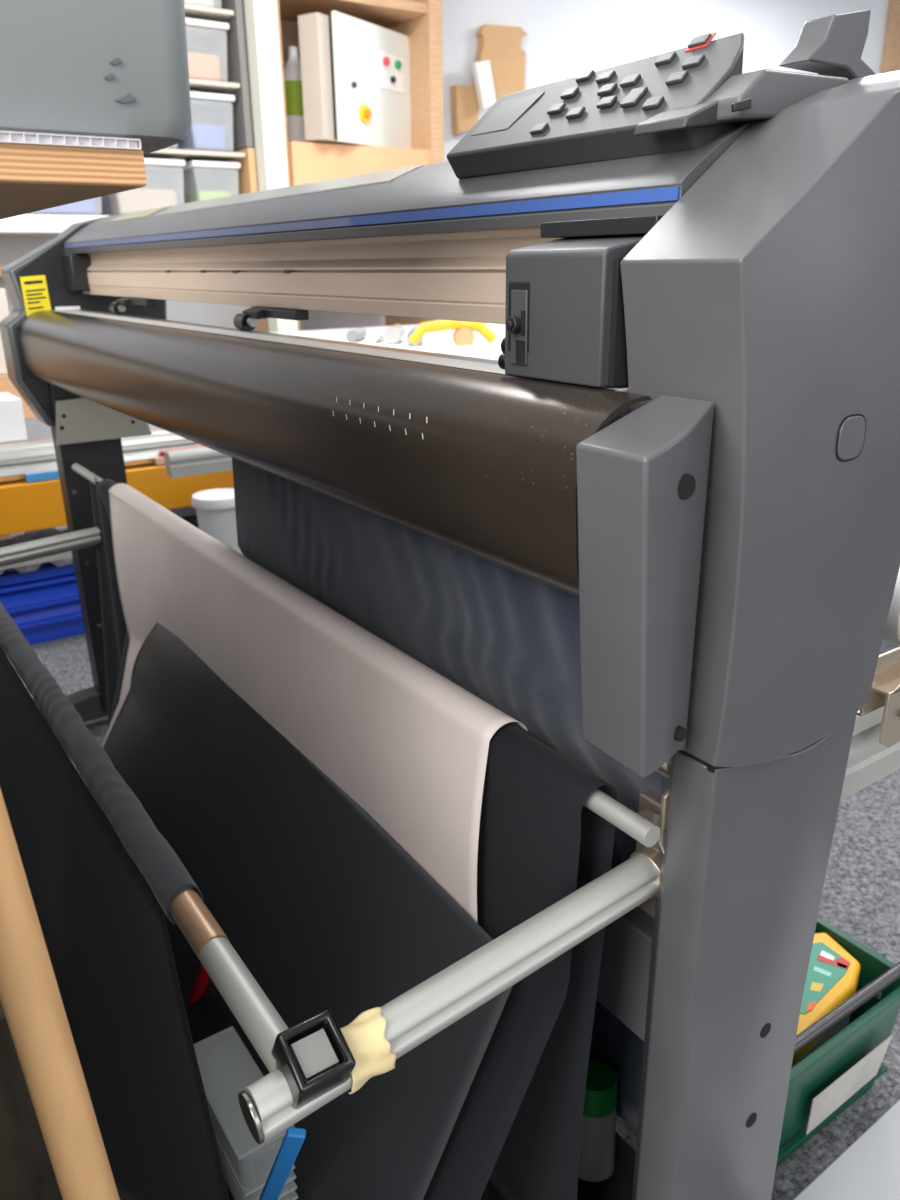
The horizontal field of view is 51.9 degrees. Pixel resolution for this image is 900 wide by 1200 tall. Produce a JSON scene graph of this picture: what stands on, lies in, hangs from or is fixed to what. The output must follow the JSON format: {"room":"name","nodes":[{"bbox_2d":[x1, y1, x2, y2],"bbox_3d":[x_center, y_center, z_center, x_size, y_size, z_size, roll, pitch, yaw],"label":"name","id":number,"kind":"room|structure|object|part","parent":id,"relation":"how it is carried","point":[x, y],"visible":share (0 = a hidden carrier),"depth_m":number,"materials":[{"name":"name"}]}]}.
{"room":"print shop","nodes":[
{"label":"print shop","id":0,"kind":"room"},
{"bbox_2d":[0,0,889,535],"bbox_3d":[-0.826,-2.022,4.547,10.700,3.000,0.100,-14,24,-32],"label":"wall","id":1,"kind":"structure","parent":0,"point":[564,39],"depth_m":5.19,"materials":[{"name":"white paint"}]},
{"bbox_2d":[0,214,110,236],"bbox_3d":[-2.685,-1.250,3.062,4.350,0.065,0.490,-14,24,-32],"label":"wall shelf","id":2,"kind":"object","parent":1,"relation":"attached to","point":[24,225],"visible":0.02,"depth_m":3.52,"materials":[{"name":"white plastic"}]},
{"bbox_2d":[26,198,94,214],"bbox_3d":[-1.581,-1.652,3.699,0.312,0.215,0.300,-14,24,-32],"label":"storage box","id":3,"kind":"object","parent":2,"relation":"on","point":[85,207],"visible":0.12,"depth_m":3.67,"materials":[{"name":"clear plastic"}]},
{"bbox_2d":[105,158,185,214],"bbox_3d":[-1.301,-1.721,3.879,0.312,0.215,0.300,-14,24,-32],"label":"storage box","id":4,"kind":"object","parent":2,"relation":"on","point":[139,199],"visible":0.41,"depth_m":3.80,"materials":[{"name":"white plastic"}]},
{"bbox_3d":[-1.302,-1.811,3.847,0.312,0.024,0.300,-14,24,-32],"label":"lid","id":5,"kind":"part","parent":4,"relation":"part of","materials":[{"name":"white plastic"}]},
{"bbox_2d":[169,160,240,202],"bbox_3d":[-1.062,-1.781,4.034,0.213,0.215,0.300,-14,24,-32],"label":"storage box","id":6,"kind":"object","parent":2,"relation":"on","point":[194,166],"visible":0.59,"depth_m":3.94,"materials":[{"name":"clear plastic"}]},
{"bbox_3d":[-1.063,-1.871,4.001,0.214,0.024,0.300,-14,24,-32],"label":"lid","id":7,"kind":"part","parent":6,"relation":"part of","materials":[{"name":"white plastic"}]},
{"bbox_2d":[218,148,257,195],"bbox_3d":[-0.942,-1.837,4.102,0.031,0.270,0.360,-14,24,-32],"label":"carton","id":8,"kind":"object","parent":2,"relation":"on","point":[243,180],"visible":0.34,"depth_m":4.00,"materials":[{"name":"cardboard"}]},
{"bbox_2d":[144,148,244,161],"bbox_3d":[-1.373,-1.844,3.822,0.951,0.016,0.400,-14,24,-32],"label":"shelf board","id":9,"kind":"object","parent":1,"relation":"attached to","point":[179,154],"visible":0.27,"depth_m":3.87,"materials":[{"name":"beige wood"}]},
{"bbox_2d":[178,91,234,151],"bbox_3d":[-1.065,-2.020,3.946,0.213,0.215,0.300,-14,24,-32],"label":"storage box","id":10,"kind":"object","parent":9,"relation":"on","point":[205,137],"visible":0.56,"depth_m":3.88,"materials":[{"name":"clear plastic"}]},
{"bbox_3d":[-1.067,-2.110,3.913,0.214,0.024,0.300,-14,24,-32],"label":"lid","id":11,"kind":"part","parent":10,"relation":"part of","materials":[{"name":"white plastic"}]},
{"bbox_2d":[451,85,478,134],"bbox_3d":[0.082,-2.594,4.901,0.154,0.235,0.050,-14,24,-32],"label":"cardboard box","id":12,"kind":"object","parent":1,"relation":"attached to","point":[464,101],"visible":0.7,"depth_m":4.87,"materials":[{"name":"brown cardboard"}]},
{"bbox_2d":[471,60,495,110],"bbox_3d":[0.178,-2.698,4.851,0.142,0.233,0.040,-14,24,-32],"label":"strip","id":13,"kind":"object","parent":1,"relation":"attached to","point":[481,70],"visible":0.85,"depth_m":4.83,"materials":[{"name":"white plastic"}]},
{"bbox_2d":[476,24,526,100],"bbox_3d":[0.274,-2.863,4.947,0.319,0.366,0.050,-14,24,-32],"label":"cardboard box","id":14,"kind":"object","parent":1,"relation":"attached to","point":[499,44],"visible":0.84,"depth_m":4.92,"materials":[{"name":"brown cardboard"}]},
{"bbox_2d":[880,0,899,73],"bbox_3d":[3.328,-3.023,7.136,0.400,3.000,0.055,-14,24,-32],"label":"trim","id":15,"kind":"structure","parent":1,"relation":"attached to","point":[890,59],"depth_m":6.66,"materials":[{"name":"brown wood"}]},
{"bbox_2d":[4,527,899,1199],"bbox_3d":[1.242,0.401,2.281,10.700,0.050,7.100,-14,24,-32],"label":"floor","id":16,"kind":"structure","parent":0,"point":[860,898],"depth_m":1.79,"materials":[{"name":"carpet"}]},
{"bbox_2d":[0,374,35,539],"bbox_3d":[-2.361,-0.375,3.327,1.605,0.782,0.550,-14,24,-32],"label":"wooden bench","id":17,"kind":"object","parent":16,"relation":"on","point":[6,385],"visible":0.15,"depth_m":3.40,"materials":[{"name":"brown wood"}]},
{"bbox_2d":[0,288,9,374],"bbox_3d":[-2.199,-0.915,3.222,1.182,0.299,0.400,-14,24,-32],"label":"carton","id":18,"kind":"object","parent":17,"relation":"on","point":[4,311],"visible":0.42,"depth_m":3.35,"materials":[{"name":"beige cardboard"}]},
{"bbox_2d":[0,1001,62,1199],"bbox_3d":[-0.657,0.655,0.970,0.500,0.420,0.030,-9,22,-21],"label":"board","id":19,"kind":"object","parent":16,"relation":"on","point":[26,1169],"visible":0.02,"depth_m":1.01,"materials":[{"name":"brown wood"}]},
{"bbox_2d":[0,530,84,647],"bbox_3d":[-1.391,-0.045,3.163,0.540,0.250,0.460,-14,24,-32],"label":"crate","id":20,"kind":"object","parent":16,"relation":"on","point":[43,602],"visible":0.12,"depth_m":2.97,"materials":[{"name":"blue plastic"}]},
{"bbox_2d":[0,528,72,574],"bbox_3d":[-1.367,-0.182,3.081,0.300,0.152,0.250,-14,24,-32],"label":"plastic bag","id":21,"kind":"object","parent":20,"relation":"on","point":[44,533],"visible":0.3,"depth_m":3.03,"materials":[{"name":"grey plastic"}]},
{"bbox_2d":[0,788,119,1199],"bbox_3d":[-0.230,0.408,0.606,0.170,1.102,0.031,10,23,28],"label":"wooden pole","id":22,"kind":"object","parent":16,"relation":"on","point":[30,997],"visible":1,"depth_m":0.55,"materials":[{"name":"brown wood"}]},
{"bbox_2d":[0,143,146,218],"bbox_3d":[-0.919,0.231,0.984,0.950,1.214,1.750,-14,24,-32],"label":"wooden tabletop","id":23,"kind":"object","parent":16,"relation":"on","point":[33,178],"visible":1,"depth_m":0.53,"materials":[{"name":"brown wood"}]},
{"bbox_2d":[0,131,140,149],"bbox_3d":[-0.596,-0.288,0.615,0.594,0.006,0.603,-14,24,-32],"label":"sheet","id":24,"kind":"object","parent":23,"relation":"on","point":[11,137],"visible":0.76,"depth_m":0.52,"materials":[{"name":"white plastic"}]},
{"bbox_2d":[0,0,191,154],"bbox_3d":[-0.538,-0.427,0.585,0.603,0.275,0.578,-14,24,-32],"label":"machine housing","id":25,"kind":"object","parent":24,"relation":"on","point":[99,68],"visible":0.78,"depth_m":0.53,"materials":[{"name":"grey"}]},
{"bbox_2d":[0,427,233,569],"bbox_3d":[-1.225,-0.351,3.267,1.720,0.750,0.750,-14,24,-32],"label":"storage rack","id":26,"kind":"object","parent":16,"relation":"on","point":[38,505],"visible":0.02,"depth_m":2.84,"materials":[{"name":"orange metal"}]},
{"bbox_3d":[-1.279,-0.126,2.862,0.410,0.022,0.020,-14,24,-32],"label":"rail","id":27,"kind":"part","parent":26,"relation":"part of","materials":[{"name":"silver metal"}]},
{"bbox_2d":[25,470,58,482],"bbox_3d":[-1.224,-0.373,2.787,0.100,0.024,0.014,-14,24,-32],"label":"block","id":28,"kind":"object","parent":26,"relation":"on","point":[48,475],"visible":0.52,"depth_m":2.78,"materials":[{"name":"blue plastic"}]},
{"bbox_2d":[0,443,197,467],"bbox_3d":[-1.153,-0.440,2.933,1.600,0.044,0.044,-14,24,-32],"label":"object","id":29,"kind":"object","parent":26,"relation":"on","point":[191,443],"visible":0.02,"depth_m":2.99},
{"bbox_2d":[0,428,170,451],"bbox_3d":[-1.171,-0.495,2.939,1.600,0.048,0.048,-14,24,-32],"label":"paper roll","id":30,"kind":"object","parent":29,"relation":"on","point":[45,443],"visible":0.02,"depth_m":2.85,"materials":[{"name":"white paper"}]},
{"bbox_2d":[0,392,27,442],"bbox_3d":[-1.418,-0.570,2.886,0.130,0.126,0.200,-14,24,-32],"label":"box","id":31,"kind":"object","parent":30,"relation":"on","point":[12,422],"visible":1,"depth_m":2.83,"materials":[{"name":"white plastic"}]},
{"bbox_2d":[0,444,202,482],"bbox_3d":[-1.098,-0.429,2.900,1.450,0.044,0.044,-14,24,-32],"label":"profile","id":32,"kind":"object","parent":26,"relation":"on","point":[15,473],"visible":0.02,"depth_m":2.81,"materials":[{"name":"silver metal"}]},
{"bbox_2d":[0,433,194,465],"bbox_3d":[-1.137,-0.472,2.895,1.400,0.042,0.042,-14,24,-32],"label":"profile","id":33,"kind":"object","parent":32,"relation":"on","point":[13,457],"visible":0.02,"depth_m":2.94,"materials":[{"name":"silver metal"}]},
{"bbox_2d":[154,456,164,465],"bbox_3d":[-0.872,-0.463,3.015,0.180,0.027,0.015,-14,24,-32],"label":"packet","id":34,"kind":"object","parent":26,"relation":"on","point":[160,460],"visible":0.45,"depth_m":2.97,"materials":[{"name":"brown"}]},
{"bbox_2d":[160,446,204,455],"bbox_3d":[-0.855,-0.489,3.017,0.180,0.018,0.018,-14,24,-31],"label":"marker","id":35,"kind":"object","parent":34,"relation":"on","point":[161,451],"visible":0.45,"depth_m":2.99,"materials":[{"name":"red plastic"}]},
{"bbox_2d":[169,506,198,528],"bbox_3d":[-0.873,-0.246,3.563,0.550,0.340,0.550,-14,24,-32],"label":"box","id":36,"kind":"object","parent":16,"relation":"on","point":[189,514],"visible":0.02,"depth_m":3.21,"materials":[{"name":"black plastic"}]},
{"bbox_2d":[191,488,243,555],"bbox_3d":[-0.723,-0.108,2.980,0.170,0.476,0.170,-14,24,-32],"label":"bucket","id":37,"kind":"object","parent":16,"relation":"on","point":[215,508],"visible":0.47,"depth_m":2.87,"materials":[{"name":"white plastic"}]},
{"bbox_2d":[244,0,297,332],"bbox_3d":[-0.759,-1.786,3.970,0.100,2.950,0.100,-14,24,-32],"label":"post","id":38,"kind":"object","parent":16,"relation":"on","point":[261,21],"visible":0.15,"depth_m":3.83,"materials":[{"name":"white paint"}]},
{"bbox_2d":[206,0,252,151],"bbox_3d":[-0.955,-2.571,3.838,0.031,1.280,0.350,-14,24,-32],"label":"board","id":39,"kind":"object","parent":38,"relation":"attached to","point":[229,46],"visible":0.6,"depth_m":3.89,"materials":[{"name":"grey"}]},
{"bbox_2d":[184,4,233,21],"bbox_3d":[-1.379,-2.332,3.644,0.951,0.016,0.400,-14,24,-32],"label":"shelf board","id":40,"kind":"object","parent":39,"relation":"attached to","point":[191,11],"visible":0.25,"depth_m":3.72,"materials":[{"name":"beige wood"}]},
{"bbox_2d":[184,0,213,7],"bbox_3d":[-1.072,-2.509,3.768,0.213,0.215,0.300,-14,24,-32],"label":"storage box","id":41,"kind":"object","parent":40,"relation":"on","point":[206,3],"visible":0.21,"depth_m":3.72,"materials":[{"name":"white plastic"}]},
{"bbox_2d":[189,79,239,93],"bbox_3d":[-1.376,-2.088,3.733,0.951,0.016,0.400,-14,24,-32],"label":"shelf board","id":42,"kind":"object","parent":39,"relation":"attached to","point":[196,85],"visible":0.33,"depth_m":3.81,"materials":[{"name":"beige wood"}]},
{"bbox_2d":[185,17,228,80],"bbox_3d":[-1.069,-2.265,3.857,0.213,0.215,0.300,-14,24,-32],"label":"storage box","id":43,"kind":"object","parent":42,"relation":"on","point":[201,66],"visible":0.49,"depth_m":3.78,"materials":[{"name":"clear plastic"}]},
{"bbox_3d":[-1.070,-2.354,3.824,0.214,0.024,0.300,-14,24,-32],"label":"lid","id":44,"kind":"part","parent":43,"relation":"part of","materials":[{"name":"white plastic"}]},
{"bbox_2d":[259,1127,305,1199],"bbox_3d":[-0.197,0.635,0.924,0.016,0.459,0.219,-19,27,-40],"label":"ruler","id":45,"kind":"object","parent":16,"relation":"on","point":[292,1142],"visible":0.94,"depth_m":0.81,"materials":[{"name":"blue plastic"}]},
{"bbox_2d":[242,0,443,331],"bbox_3d":[-0.432,-1.911,4.375,0.911,2.900,0.597,-14,24,-32],"label":"wooden shelf","id":46,"kind":"object","parent":16,"relation":"on","point":[420,20],"depth_m":4.12,"materials":[{"name":"beige wood"}]},
{"bbox_3d":[-0.835,-1.844,4.204,0.040,2.900,0.440,-14,24,-32],"label":"frame post","id":47,"kind":"part","parent":46,"relation":"part of","materials":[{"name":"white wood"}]},
{"bbox_2d":[284,46,311,142],"bbox_3d":[-0.703,-2.283,4.222,0.127,0.420,0.127,-14,24,-32],"label":"bottle","id":48,"kind":"object","parent":46,"relation":"on","point":[294,112],"visible":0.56,"depth_m":4.17,"materials":[{"name":"white plastic"}]},
{"bbox_3d":[-0.640,-2.592,4.352,0.744,1.600,0.020,-14,24,-32],"label":"panel","id":49,"kind":"part","parent":46,"relation":"part of","materials":[{"name":"beige wood"}]},
{"bbox_3d":[-0.357,-2.324,4.211,0.170,0.490,0.794,11,23,29],"label":"control cabinet","id":50,"kind":"part","parent":46,"relation":"part of","materials":[{"name":"white metal"}]},
{"bbox_3d":[-0.389,-1.760,4.258,0.714,0.594,0.030,-14,24,-32],"label":"panel","id":51,"kind":"part","parent":46,"relation":"part of","materials":[{"name":"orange wood"}]},
{"bbox_2d":[359,105,371,122],"bbox_3d":[-0.374,-2.156,4.103,0.070,0.072,0.049,-14,24,-32],"label":"switch","id":52,"kind":"object","parent":46,"relation":"attached to","point":[365,111],"depth_m":4.09,"materials":[{"name":"yellow plastic"}]},
{"bbox_3d":[-0.268,-2.407,4.222,0.004,0.147,0.202,11,23,29],"label":"button plate","id":53,"kind":"part","parent":46,"relation":"part of","materials":[{"name":"white plastic"}]},
{"bbox_2d":[390,76,395,82],"bbox_3d":[-0.260,-2.378,4.227,0.014,0.026,0.026,11,23,29],"label":"switch","id":54,"kind":"object","parent":46,"relation":"attached to","point":[392,78],"depth_m":4.22,"materials":[{"name":"black plastic"}]},
{"bbox_3d":[-0.191,-1.996,4.597,0.070,2.900,0.480,-14,24,-32],"label":"frame post","id":55,"kind":"part","parent":46,"relation":"part of","materials":[{"name":"brown wood"}]},
{"bbox_2d":[271,323,504,352],"bbox_3d":[0.156,-0.525,3.510,1.600,0.875,2.150,-14,24,-32],"label":"countertop","id":56,"kind":"structure","parent":16,"relation":"on","point":[432,341],"depth_m":3.63,"materials":[{"name":"white"}]},
{"bbox_2d":[346,327,366,341],"bbox_3d":[-0.351,-0.999,3.484,0.044,0.044,0.141,3,20,10],"label":"tape roll","id":57,"kind":"object","parent":56,"relation":"on","point":[357,334],"visible":0.95,"depth_m":3.43,"materials":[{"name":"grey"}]},
{"bbox_2d":[366,328,384,342],"bbox_3d":[-0.272,-0.981,3.430,0.044,0.044,0.141,3,20,10],"label":"tape roll","id":58,"kind":"object","parent":56,"relation":"on","point":[376,335],"visible":0.92,"depth_m":3.37,"materials":[{"name":"white plastic"}]},
{"bbox_2d":[383,324,405,343],"bbox_3d":[-0.202,-0.973,3.382,0.060,0.060,0.156,1,20,5],"label":"tape roll","id":59,"kind":"object","parent":56,"relation":"on","point":[395,333],"visible":1,"depth_m":3.31,"materials":[{"name":"plastic"}]},
{"bbox_2d":[407,326,424,345],"bbox_3d":[-0.121,-0.941,3.298,0.056,0.056,0.172,0,20,1],"label":"tape roll","id":60,"kind":"object","parent":56,"relation":"on","point":[413,329],"visible":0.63,"depth_m":3.22,"materials":[{"name":"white plastic"}]},
{"bbox_2d":[408,320,496,345],"bbox_3d":[0.008,-0.899,3.119,0.308,0.097,0.064,-5,20,-11],"label":"tape dispenser","id":61,"kind":"object","parent":56,"relation":"on","point":[463,335],"visible":0.85,"depth_m":3.10,"materials":[{"name":"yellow plastic"}]},
{"bbox_2d":[438,343,502,359],"bbox_3d":[0.131,-0.715,2.695,0.250,0.039,0.220,-14,24,-32],"label":"paper stack","id":62,"kind":"object","parent":56,"relation":"on","point":[488,351],"visible":0.24,"depth_m":2.63,"materials":[{"name":"white paper"}]},
{"bbox_2d":[0,9,899,1199],"bbox_3d":[-0.227,-0.085,1.636,1.100,1.343,2.060,-14,24,-32],"label":"printer","id":63,"kind":"object","parent":16,"relation":"on","point":[685,426],"visible":0.9,"depth_m":0.75,"materials":[{"name":"grey plastic"}]},
{"bbox_2d":[24,280,45,308],"bbox_3d":[-0.930,-0.686,2.077,0.042,0.061,0.001,-14,24,-32],"label":"print","id":64,"kind":"object","parent":63,"relation":"on","point":[34,290],"depth_m":2.08,"materials":[{"name":"yellow paper"}]},
{"bbox_3d":[-0.877,-0.142,2.345,0.153,0.880,0.070,-14,24,-32],"label":"stand leg","id":65,"kind":"part","parent":63,"relation":"part of","materials":[{"name":"black plastic"}]},
{"bbox_3d":[-0.833,-0.655,2.171,0.356,0.462,0.012,-14,24,-32],"label":"plate","id":66,"kind":"part","parent":63,"relation":"part of","materials":[{"name":"black plastic"}]},
{"bbox_3d":[-0.602,-0.583,1.809,0.020,0.013,0.110,-14,24,-32],"label":"release arm","id":67,"kind":"part","parent":63,"relation":"part of","materials":[{"name":"black plastic"}]},
{"bbox_3d":[-0.492,-0.395,2.466,0.528,0.062,0.044,-14,24,-32],"label":"roll holder arm","id":68,"kind":"part","parent":63,"relation":"part of","materials":[{"name":"silver metal"}]},
{"bbox_3d":[-0.233,-0.404,1.306,0.020,0.013,0.110,-14,24,-32],"label":"release arm","id":69,"kind":"part","parent":63,"relation":"part of","materials":[{"name":"black plastic"}]},
{"bbox_2d":[86,483,527,1199],"bbox_3d":[-0.384,0.281,1.412,0.326,0.650,1.387,-14,24,-32],"label":"sheet","id":70,"kind":"object","parent":63,"relation":"hanging from","point":[319,785],"visible":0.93,"depth_m":1.16,"materials":[{"name":"black plastic"}]},
{"bbox_3d":[-0.302,-0.513,1.427,0.072,0.108,1.817,-14,24,-32],"label":"cross rail","id":71,"kind":"part","parent":63,"relation":"part of","materials":[{"name":"beige metal"}]},
{"bbox_2d":[0,527,659,1143],"bbox_3d":[-0.453,0.092,1.393,0.397,0.128,1.719,-14,24,-32],"label":"frame","id":72,"kind":"object","parent":63,"relation":"on","point":[312,1062],"depth_m":0.71,"materials":[{"name":"metal"}]},
{"bbox_2d":[0,457,663,1199],"bbox_3d":[-0.416,0.166,1.444,0.618,0.922,1.730,-14,24,-32],"label":"cloth","id":73,"kind":"object","parent":63,"relation":"hanging from","point":[509,638],"visible":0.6,"depth_m":1.01,"materials":[{"name":"black fabric"}]},
{"bbox_3d":[-0.755,0.049,2.096,0.051,0.640,0.270,-14,24,-32],"label":"panel","id":74,"kind":"part","parent":73,"relation":"part of","materials":[{"name":"black fabric"}]},
{"bbox_3d":[-0.638,0.375,1.406,0.124,0.560,1.282,-14,24,-32],"label":"panel","id":75,"kind":"part","parent":73,"relation":"part of","materials":[{"name":"black fabric"}]},
{"bbox_2d":[187,963,209,1003],"bbox_3d":[-0.339,0.551,1.260,0.031,0.264,0.119,-19,27,-41],"label":"tool","id":76,"kind":"object","parent":73,"relation":"in","point":[202,978],"visible":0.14,"depth_m":1.25,"materials":[{"name":"red plastic"}]},
{"bbox_2d":[203,1065,297,1199],"bbox_3d":[-0.236,0.644,1.062,0.064,0.227,0.170,-14,24,-32],"label":"storage box","id":77,"kind":"object","parent":73,"relation":"in","point":[247,1164],"visible":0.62,"depth_m":1.02,"materials":[{"name":"grey plastic"}]},
{"bbox_3d":[-0.071,0.196,1.287,0.226,0.880,1.074,-14,24,-32],"label":"pleated panel","id":78,"kind":"part","parent":73,"relation":"part of","materials":[{"name":"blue fabric"}]},
{"bbox_3d":[-0.364,0.603,1.554,0.570,0.023,1.490,-14,24,-32],"label":"panel","id":79,"kind":"part","parent":73,"relation":"part of","materials":[{"name":"black fabric"}]},
{"bbox_2d":[577,1060,616,1193],"bbox_3d":[0.180,0.675,1.176,0.061,0.163,0.092,0,20,3],"label":"bottle","id":80,"kind":"object","parent":73,"relation":"in","point":[597,1145],"visible":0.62,"depth_m":1.15,"materials":[{"name":"grey"}]},
{"bbox_3d":[0.051,-0.222,0.745,0.010,0.013,0.013,-14,24,-32],"label":"holder knob","id":81,"kind":"part","parent":63,"relation":"part of","materials":[{"name":"black plastic"}]},
{"bbox_3d":[0.114,-0.424,0.811,0.066,0.084,0.323,-14,24,-32],"label":"control panel","id":82,"kind":"part","parent":63,"relation":"part of","materials":[{"name":"grey plastic"}]},
{"bbox_2d":[636,789,661,917],"bbox_3d":[0.207,0.231,0.847,0.055,0.120,0.050,-14,24,-32],"label":"bracket","id":83,"kind":"object","parent":63,"relation":"attached to","point":[651,800],"depth_m":0.83,"materials":[{"name":"metal"}]},
{"bbox_3d":[0.199,-0.443,0.735,0.012,0.012,0.022,-14,24,-32],"label":"red key frame","id":84,"kind":"part","parent":63,"relation":"part of","materials":[{"name":"red"}]},
{"bbox_3d":[0.271,0.468,0.925,0.202,0.780,0.082,-14,24,-32],"label":"stand leg","id":85,"kind":"part","parent":63,"relation":"part of","materials":[{"name":"grey plastic"}]},
{"bbox_3d":[0.322,-0.464,0.775,0.105,0.055,0.030,-14,24,-32],"label":"media lever","id":86,"kind":"part","parent":63,"relation":"part of","materials":[{"name":"grey plastic"}]},
{"bbox_3d":[0.559,0.114,1.035,0.528,0.062,0.044,-14,24,-32],"label":"roll holder arm","id":87,"kind":"part","parent":63,"relation":"part of","materials":[{"name":"silver metal"}]},
{"bbox_2d":[882,568,899,645],"bbox_3d":[0.117,-0.187,1.601,0.090,0.090,1.450,-14,24,-32],"label":"roll","id":88,"kind":"object","parent":63,"relation":"on","point":[892,629],"visible":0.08,"depth_m":1.02,"materials":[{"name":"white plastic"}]},
{"bbox_2d":[776,917,899,1166],"bbox_3d":[0.423,0.619,1.358,0.365,0.195,0.318,-14,24,-32],"label":"crate","id":89,"kind":"object","parent":16,"relation":"on","point":[835,1075],"visible":0.2,"depth_m":1.25,"materials":[{"name":"teal plastic"}]},
{"bbox_2d":[791,933,860,1067],"bbox_3d":[0.518,0.624,1.329,0.118,0.179,0.245,7,21,19],"label":"multimeter","id":90,"kind":"object","parent":89,"relation":"in","point":[832,978],"visible":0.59,"depth_m":1.30,"materials":[{"name":"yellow plastic"}]},
{"bbox_2d":[806,1000,817,1011],"bbox_3d":[0.492,0.553,1.262,0.008,0.001,0.032,15,25,37],"label":"print","id":91,"kind":"object","parent":90,"relation":"on","point":[811,1005],"depth_m":1.26,"materials":[{"name":"orange paint"}]},
{"bbox_2d":[810,982,823,991],"bbox_3d":[0.513,0.541,1.294,0.015,0.001,0.021,10,23,27],"label":"print","id":92,"kind":"object","parent":90,"relation":"on","point":[814,986],"depth_m":1.29,"materials":[{"name":"yellow"}]},
{"bbox_2d":[813,966,831,976],"bbox_3d":[0.532,0.531,1.322,0.024,0.001,0.010,14,25,35],"label":"print","id":93,"kind":"object","parent":90,"relation":"on","point":[818,971],"depth_m":1.32,"materials":[{"name":"teal"}]},
{"bbox_2d":[820,950,834,960],"bbox_3d":[0.552,0.520,1.352,0.021,0.001,0.012,16,26,39],"label":"print","id":94,"kind":"object","parent":90,"relation":"on","point":[825,955],"depth_m":1.35,"materials":[{"name":"white paint"}]},
{"bbox_2d":[817,955,846,968],"bbox_3d":[0.552,0.525,1.338,0.042,0.001,0.011,12,24,32],"label":"print","id":95,"kind":"object","parent":90,"relation":"on","point":[823,961],"depth_m":1.34,"materials":[{"name":"red"}]},
{"bbox_2d":[836,957,849,968],"bbox_3d":[0.568,0.525,1.338,0.018,0.001,0.021,11,23,30],"label":"print","id":96,"kind":"object","parent":90,"relation":"on","point":[841,962],"depth_m":1.34,"materials":[{"name":"red paint"}]},
{"bbox_2d":[794,962,899,1054],"bbox_3d":[0.547,0.544,1.251,0.445,0.024,0.016,-14,24,-31],"label":"tube","id":97,"kind":"object","parent":89,"relation":"on","point":[883,981],"visible":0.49,"depth_m":1.23,"materials":[{"name":"grey metal"}]},
{"bbox_2d":[793,1099,899,1199],"bbox_3d":[0.837,0.746,1.251,0.800,0.020,0.375,-14,24,-32],"label":"floor panel","id":98,"kind":"object","parent":16,"relation":"on","point":[869,1168],"visible":1,"depth_m":1.22,"materials":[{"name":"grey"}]}
]}

